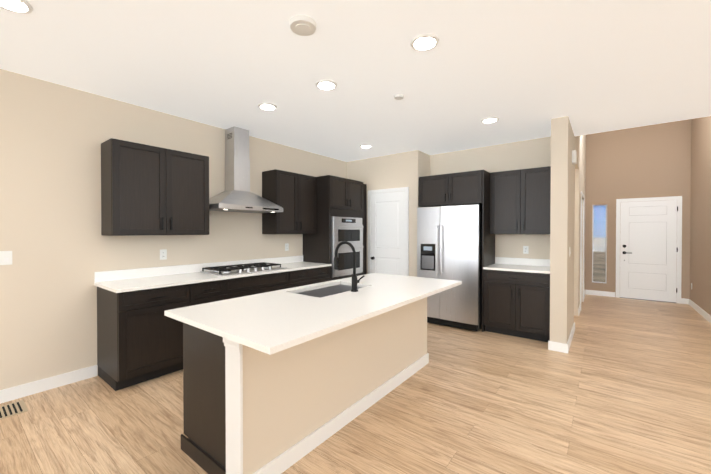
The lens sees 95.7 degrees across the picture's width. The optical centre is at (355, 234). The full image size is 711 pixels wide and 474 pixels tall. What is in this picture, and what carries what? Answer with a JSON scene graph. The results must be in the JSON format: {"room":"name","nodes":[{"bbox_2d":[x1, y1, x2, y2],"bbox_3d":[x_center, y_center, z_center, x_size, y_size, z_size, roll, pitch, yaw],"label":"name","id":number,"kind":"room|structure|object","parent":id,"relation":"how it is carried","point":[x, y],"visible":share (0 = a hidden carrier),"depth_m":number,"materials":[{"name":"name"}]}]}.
{"room":"kitchen","nodes":[
{"label":"kitchen","id":0,"kind":"room"},
{"bbox_2d":[0,69,346,389],"bbox_3d":[-2.971,0.014,2.659,0.120,2.740,9.260,0,1,38],"label":"wall","id":1,"kind":"structure","parent":0,"point":[53,136],"depth_m":3.00,"materials":[{"name":"beige paint"}]},
{"bbox_2d":[0,251,11,264],"bbox_3d":[-2.915,0.194,2.624,0.010,0.114,0.162,0,1,38],"label":"switch plate","id":2,"kind":"object","parent":1,"relation":"attached to","point":[5,257],"visible":1,"depth_m":2.66,"materials":[{"name":"white plastic"}]},
{"bbox_2d":[0,365,97,403],"bbox_3d":[-4.095,1.346,1.107,0.014,0.105,5.148,0,1,38],"label":"baseboard","id":3,"kind":"structure","parent":1,"relation":"attached to","point":[24,390],"depth_m":2.85,"materials":[{"name":"white paint"}]},
{"bbox_2d":[101,138,208,235],"bbox_3d":[-2.087,-0.444,3.429,0.328,0.900,0.925,0,1,38],"label":"upper cabinet","id":4,"kind":"object","parent":1,"relation":"attached to","point":[149,190],"depth_m":3.23,"materials":[{"name":"black wood"}]},
{"bbox_2d":[160,249,166,259],"bbox_3d":[-2.155,0.225,3.611,0.008,0.114,0.070,0,1,38],"label":"electrical outlet","id":5,"kind":"object","parent":1,"relation":"attached to","point":[163,254],"visible":1,"depth_m":3.61,"materials":[{"name":"white plastic"}]},
{"bbox_2d":[209,126,282,212],"bbox_3d":[-1.446,-0.830,4.114,0.499,1.075,0.916,0,1,38],"label":"range hood","id":6,"kind":"object","parent":1,"relation":"attached to","point":[236,195],"visible":1,"depth_m":4.11,"materials":[{"name":"silver metal"}]},
{"bbox_2d":[285,243,288,250],"bbox_3d":[-1.069,0.196,5.017,0.008,0.114,0.070,0,1,38],"label":"electrical outlet","id":7,"kind":"object","parent":1,"relation":"attached to","point":[286,246],"visible":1,"depth_m":5.02,"materials":[{"name":"white plastic"}]},
{"bbox_2d":[262,169,316,233],"bbox_3d":[-0.980,-0.457,4.862,0.328,0.900,0.788,0,1,38],"label":"upper cabinet","id":8,"kind":"object","parent":1,"relation":"attached to","point":[296,193],"depth_m":4.66,"materials":[{"name":"black wood"}]},
{"bbox_2d":[0,294,710,473],"bbox_3d":[1.310,1.420,1.982,8.000,0.060,13.400,0,1,38],"label":"floor","id":9,"kind":"structure","parent":0,"point":[622,386],"depth_m":2.46,"materials":[{"name":"brown wood"}]},
{"bbox_2d":[0,400,27,419],"bbox_3d":[-2.755,1.382,2.493,0.260,0.005,0.280,0,1,38],"label":"floor vent","id":10,"kind":"object","parent":9,"relation":"in","point":[12,409],"visible":1,"depth_m":2.54,"materials":[{"name":"beige metal"}]},
{"bbox_2d":[97,283,196,390],"bbox_3d":[-2.079,0.937,3.224,0.608,0.884,0.671,0,1,38],"label":"base cabinet","id":11,"kind":"object","parent":9,"relation":"on","point":[139,336],"depth_m":2.97,"materials":[{"name":"black wood"}]},
{"bbox_2d":[94,255,331,292],"bbox_3d":[-1.450,0.421,4.008,0.638,0.132,2.728,0,1,38],"label":"countertop","id":12,"kind":"structure","parent":11,"relation":"on","point":[121,281],"depth_m":3.48,"materials":[{"name":"white stone"}]},
{"bbox_2d":[200,262,287,275],"bbox_3d":[-1.388,0.427,4.082,0.520,0.056,0.910,0,1,38],"label":"cooktop","id":13,"kind":"object","parent":12,"relation":"in","point":[227,270],"visible":1,"depth_m":3.96,"materials":[{"name":"silver metal"}]},
{"bbox_2d":[197,278,232,304],"bbox_3d":[-1.798,0.933,3.588,0.608,0.884,0.492,0,1,38],"label":"base cabinet","id":14,"kind":"object","parent":9,"relation":"on","point":[211,291],"depth_m":3.46,"materials":[{"name":"black wood"}]},
{"bbox_2d":[233,271,292,297],"bbox_3d":[-1.403,0.928,4.098,0.608,0.884,1.042,0,1,38],"label":"base cabinet","id":15,"kind":"object","parent":9,"relation":"on","point":[250,285],"depth_m":3.94,"materials":[{"name":"black wood"}]},
{"bbox_2d":[181,285,428,473],"bbox_3d":[-0.175,0.941,2.753,0.691,0.883,2.265,0,1,38],"label":"kitchen island","id":16,"kind":"object","parent":9,"relation":"on","point":[279,381],"depth_m":1.99,"materials":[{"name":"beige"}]},
{"bbox_2d":[204,277,461,356],"bbox_3d":[0.129,0.487,2.461,0.555,0.030,2.330,0,1,38],"label":"island countertop","id":17,"kind":"structure","parent":16,"relation":"on","point":[269,331],"depth_m":1.92,"materials":[{"name":"white stone"}]},
{"bbox_2d":[296,284,363,297],"bbox_3d":[-0.208,0.617,2.806,0.440,0.236,0.740,0,1,38],"label":"sink","id":18,"kind":"object","parent":17,"relation":"in","point":[329,291],"visible":0.02,"depth_m":3.05,"materials":[{"name":"silver metal"}]},
{"bbox_2d":[334,241,364,291],"bbox_3d":[-0.060,0.262,2.723,0.276,0.412,0.097,0,1,38],"label":"faucet","id":19,"kind":"object","parent":17,"relation":"on","point":[355,281],"visible":1,"depth_m":2.66,"materials":[{"name":"black metal"}]},
{"bbox_2d":[293,266,329,286],"bbox_3d":[-0.894,0.922,4.758,0.608,0.884,0.869,0,1,38],"label":"base cabinet","id":20,"kind":"object","parent":9,"relation":"on","point":[321,274],"depth_m":4.59,"materials":[{"name":"black wood"}]},
{"bbox_2d":[303,175,366,280],"bbox_3d":[-0.265,0.221,5.542,0.636,2.270,1.147,0,1,38],"label":"tall cabinet","id":21,"kind":"object","parent":9,"relation":"on","point":[340,197],"visible":0.44,"depth_m":5.09,"materials":[{"name":"black wood"}]},
{"bbox_2d":[331,216,363,277],"bbox_3d":[-0.096,0.189,5.229,0.106,0.940,0.760,0,1,38],"label":"wall oven","id":22,"kind":"object","parent":21,"relation":"in","point":[349,229],"visible":0.85,"depth_m":5.17,"materials":[{"name":"silver metal"}]},
{"bbox_2d":[417,205,481,330],"bbox_3d":[1.521,0.459,4.977,0.930,1.765,0.767,0,1,38],"label":"refrigerator","id":23,"kind":"object","parent":9,"relation":"on","point":[449,242],"visible":0.85,"depth_m":4.66,"materials":[{"name":"silver metal"}]},
{"bbox_2d":[419,170,494,331],"bbox_3d":[1.559,0.226,5.025,1.010,2.270,0.656,0,1,38],"label":"surround","id":24,"kind":"object","parent":9,"relation":"on","point":[463,188],"visible":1,"depth_m":4.68,"materials":[{"name":"black wood"}]},
{"bbox_2d":[484,269,549,341],"bbox_3d":[2.285,0.925,4.471,0.819,0.883,0.656,0,1,38],"label":"base cabinet","id":25,"kind":"object","parent":9,"relation":"on","point":[516,304],"visible":0.9,"depth_m":4.22,"materials":[{"name":"black wood"}]},
{"bbox_2d":[483,257,549,273],"bbox_3d":[2.289,0.416,4.471,0.819,0.132,0.643,0,1,38],"label":"countertop","id":26,"kind":"structure","parent":25,"relation":"on","point":[530,265],"depth_m":4.55,"materials":[{"name":"white stone"}]},
{"bbox_2d":[0,0,710,161],"bbox_3d":[0.209,-1.375,0.530,8.000,0.122,9.800,0,1,38],"label":"ceiling","id":27,"kind":"structure","parent":0,"point":[522,70],"depth_m":2.57,"materials":[{"name":"white paint"}]},
{"bbox_2d":[0,0,32,13],"bbox_3d":[-2.000,-1.342,1.858,0.200,0.014,0.200,0,1,38],"label":"recessed light","id":28,"kind":"object","parent":27,"relation":"in","point":[21,6],"visible":1,"depth_m":1.89,"materials":[{"name":"white paint"}]},
{"bbox_2d":[258,103,276,110],"bbox_3d":[-0.935,-1.357,3.424,0.200,0.014,0.200,0,1,38],"label":"recessed light","id":29,"kind":"object","parent":27,"relation":"in","point":[268,106],"visible":0.94,"depth_m":3.40,"materials":[{"name":"white paint"}]},
{"bbox_2d":[289,15,316,35],"bbox_3d":[-0.337,-1.333,2.065,0.176,0.036,0.176,0,1,38],"label":"smoke detector","id":30,"kind":"object","parent":27,"relation":"attached to","point":[302,25],"visible":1,"depth_m":2.03,"materials":[{"name":"white plastic"}]},
{"bbox_2d":[315,79,336,90],"bbox_3d":[-0.265,-1.352,2.919,0.200,0.014,0.200,0,1,38],"label":"recessed light","id":31,"kind":"object","parent":27,"relation":"in","point":[325,84],"visible":0.98,"depth_m":2.89,"materials":[{"name":"white paint"}]},
{"bbox_2d":[360,144,371,147],"bbox_3d":[0.161,-1.372,5.016,0.200,0.014,0.200,0,1,38],"label":"recessed light","id":32,"kind":"object","parent":27,"relation":"in","point":[365,146],"visible":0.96,"depth_m":4.99,"materials":[{"name":"white paint"}]},
{"bbox_2d":[410,33,438,50],"bbox_3d":[0.486,-1.345,2.263,0.200,0.014,0.200,0,1,38],"label":"recessed light","id":33,"kind":"object","parent":27,"relation":"in","point":[425,42],"visible":1,"depth_m":2.24,"materials":[{"name":"white paint"}]},
{"bbox_2d":[481,117,498,122],"bbox_3d":[1.603,-1.361,3.839,0.200,0.014,0.200,0,1,38],"label":"recessed light","id":34,"kind":"object","parent":27,"relation":"in","point":[490,120],"visible":0.98,"depth_m":3.82,"materials":[{"name":"white paint"}]},
{"bbox_2d":[347,150,420,276],"bbox_3d":[0.464,-0.016,5.780,1.500,2.740,0.120,0,1,38],"label":"wall","id":35,"kind":"structure","parent":0,"point":[399,170],"depth_m":5.49,"materials":[{"name":"beige paint"}]},
{"bbox_2d":[368,187,408,275],"bbox_3d":[0.538,0.280,5.601,0.834,2.152,0.075,0,1,38],"label":"pantry door","id":36,"kind":"structure","parent":35,"relation":"in","point":[388,232],"depth_m":5.60,"materials":[{"name":"white paint"}]},
{"bbox_2d":[421,152,429,176],"bbox_3d":[1.187,-0.014,5.588,0.120,2.740,0.460,0,1,38],"label":"wall","id":37,"kind":"structure","parent":0,"point":[425,164],"depth_m":5.49,"materials":[{"name":"beige paint"}]},
{"bbox_2d":[430,137,550,258],"bbox_3d":[2.095,-0.010,5.102,1.910,2.740,0.120,0,1,38],"label":"wall","id":38,"kind":"structure","parent":0,"point":[528,154],"depth_m":4.85,"materials":[{"name":"beige paint"}]},
{"bbox_2d":[490,166,550,233],"bbox_3d":[2.376,-0.455,4.574,0.819,0.900,0.361,0,1,38],"label":"upper cabinet","id":39,"kind":"object","parent":38,"relation":"attached to","point":[520,201],"visible":0.98,"depth_m":4.45,"materials":[{"name":"black wood"}]},
{"bbox_2d":[523,246,528,253],"bbox_3d":[2.494,0.224,4.714,0.070,0.114,0.008,0,1,38],"label":"outlet","id":40,"kind":"object","parent":38,"relation":"attached to","point":[525,249],"visible":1,"depth_m":4.71,"materials":[{"name":"white plastic"}]},
{"bbox_2d":[550,116,585,343],"bbox_3d":[3.732,-0.519,5.516,0.170,3.750,4.415,0,1,38],"label":"wall","id":41,"kind":"structure","parent":0,"point":[562,215],"depth_m":3.81,"materials":[{"name":"beige paint"}]},
{"bbox_2d":[565,322,574,352],"bbox_3d":[2.796,1.317,4.171,0.014,0.105,1.143,0,1,38],"label":"baseboard","id":42,"kind":"structure","parent":41,"relation":"attached to","point":[567,346],"depth_m":3.99,"materials":[{"name":"white paint"}]},
{"bbox_2d":[572,150,576,164],"bbox_3d":[2.844,-1.001,4.185,0.044,0.160,0.140,0,1,38],"label":"door chime","id":43,"kind":"object","parent":41,"relation":"attached to","point":[574,157],"visible":1,"depth_m":4.13,"materials":[{"name":"white plastic"}]},
{"bbox_2d":[580,191,584,304],"bbox_3d":[4.267,0.293,6.099,0.069,2.115,0.980,0,1,38],"label":"hall door","id":44,"kind":"structure","parent":41,"relation":"in","point":[582,196],"depth_m":5.71,"materials":[{"name":"white paint"}]},
{"bbox_2d":[585,119,690,298],"bbox_3d":[5.837,-0.531,6.768,1.970,3.750,0.140,0,1,38],"label":"wall","id":45,"kind":"structure","parent":0,"point":[648,161],"depth_m":6.69,"materials":[{"name":"beige paint"}]},
{"bbox_2d":[592,204,606,282],"bbox_3d":[5.403,0.206,7.130,0.258,1.728,0.030,0,1,38],"label":"window","id":46,"kind":"structure","parent":45,"relation":"in","point":[595,239],"depth_m":7.12,"materials":[{"name":"white paint"}]},
{"bbox_2d":[586,290,614,296],"bbox_3d":[5.362,1.289,7.055,0.510,0.105,0.014,0,1,38],"label":"baseboard","id":47,"kind":"structure","parent":45,"relation":"attached to","point":[589,292],"depth_m":7.05,"materials":[{"name":"white paint"}]},
{"bbox_2d":[616,196,681,303],"bbox_3d":[5.945,0.297,6.557,0.996,2.098,0.071,0,1,38],"label":"front door","id":48,"kind":"structure","parent":45,"relation":"in","point":[648,241],"depth_m":6.55,"materials":[{"name":"white paint"}]},
{"bbox_2d":[690,116,710,314],"bbox_3d":[5.475,-0.512,4.811,0.150,3.750,3.400,0,1,38],"label":"wall","id":49,"kind":"structure","parent":0,"point":[700,250],"depth_m":5.53,"materials":[{"name":"beige paint"}]},
{"bbox_2d":[686,299,710,322],"bbox_3d":[5.400,1.310,4.887,0.040,0.105,3.400,0,1,38],"label":"baseboard","id":50,"kind":"structure","parent":49,"relation":"attached to","point":[708,317],"depth_m":5.51,"materials":[{"name":"white paint"}]},
{"label":"outside","id":51,"kind":"structure","parent":0,"visible":0},
{"bbox_2d":[593,273,605,281],"bbox_3d":[7.477,1.519,9.476,120.000,0.100,6.000,0,1,38],"label":"ground","id":52,"kind":"structure","parent":51,"point":[601,278],"depth_m":10.90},
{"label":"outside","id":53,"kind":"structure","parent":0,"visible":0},
{"bbox_2d":[593,246,605,273],"bbox_3d":[42.934,4.705,55.409,400.000,4.350,110.000,0,1,38],"label":"ground","id":54,"kind":"structure","parent":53,"point":[598,264],"depth_m":35.09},
{"bbox_2d":[593,237,605,245],"bbox_3d":[60.785,0.838,79.342,155.090,2.928,40.883,0,1,38],"label":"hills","id":55,"kind":"structure","parent":54,"relation":"on","point":[599,242],"depth_m":71.25,"materials":[{"name":"white"}]}
]}

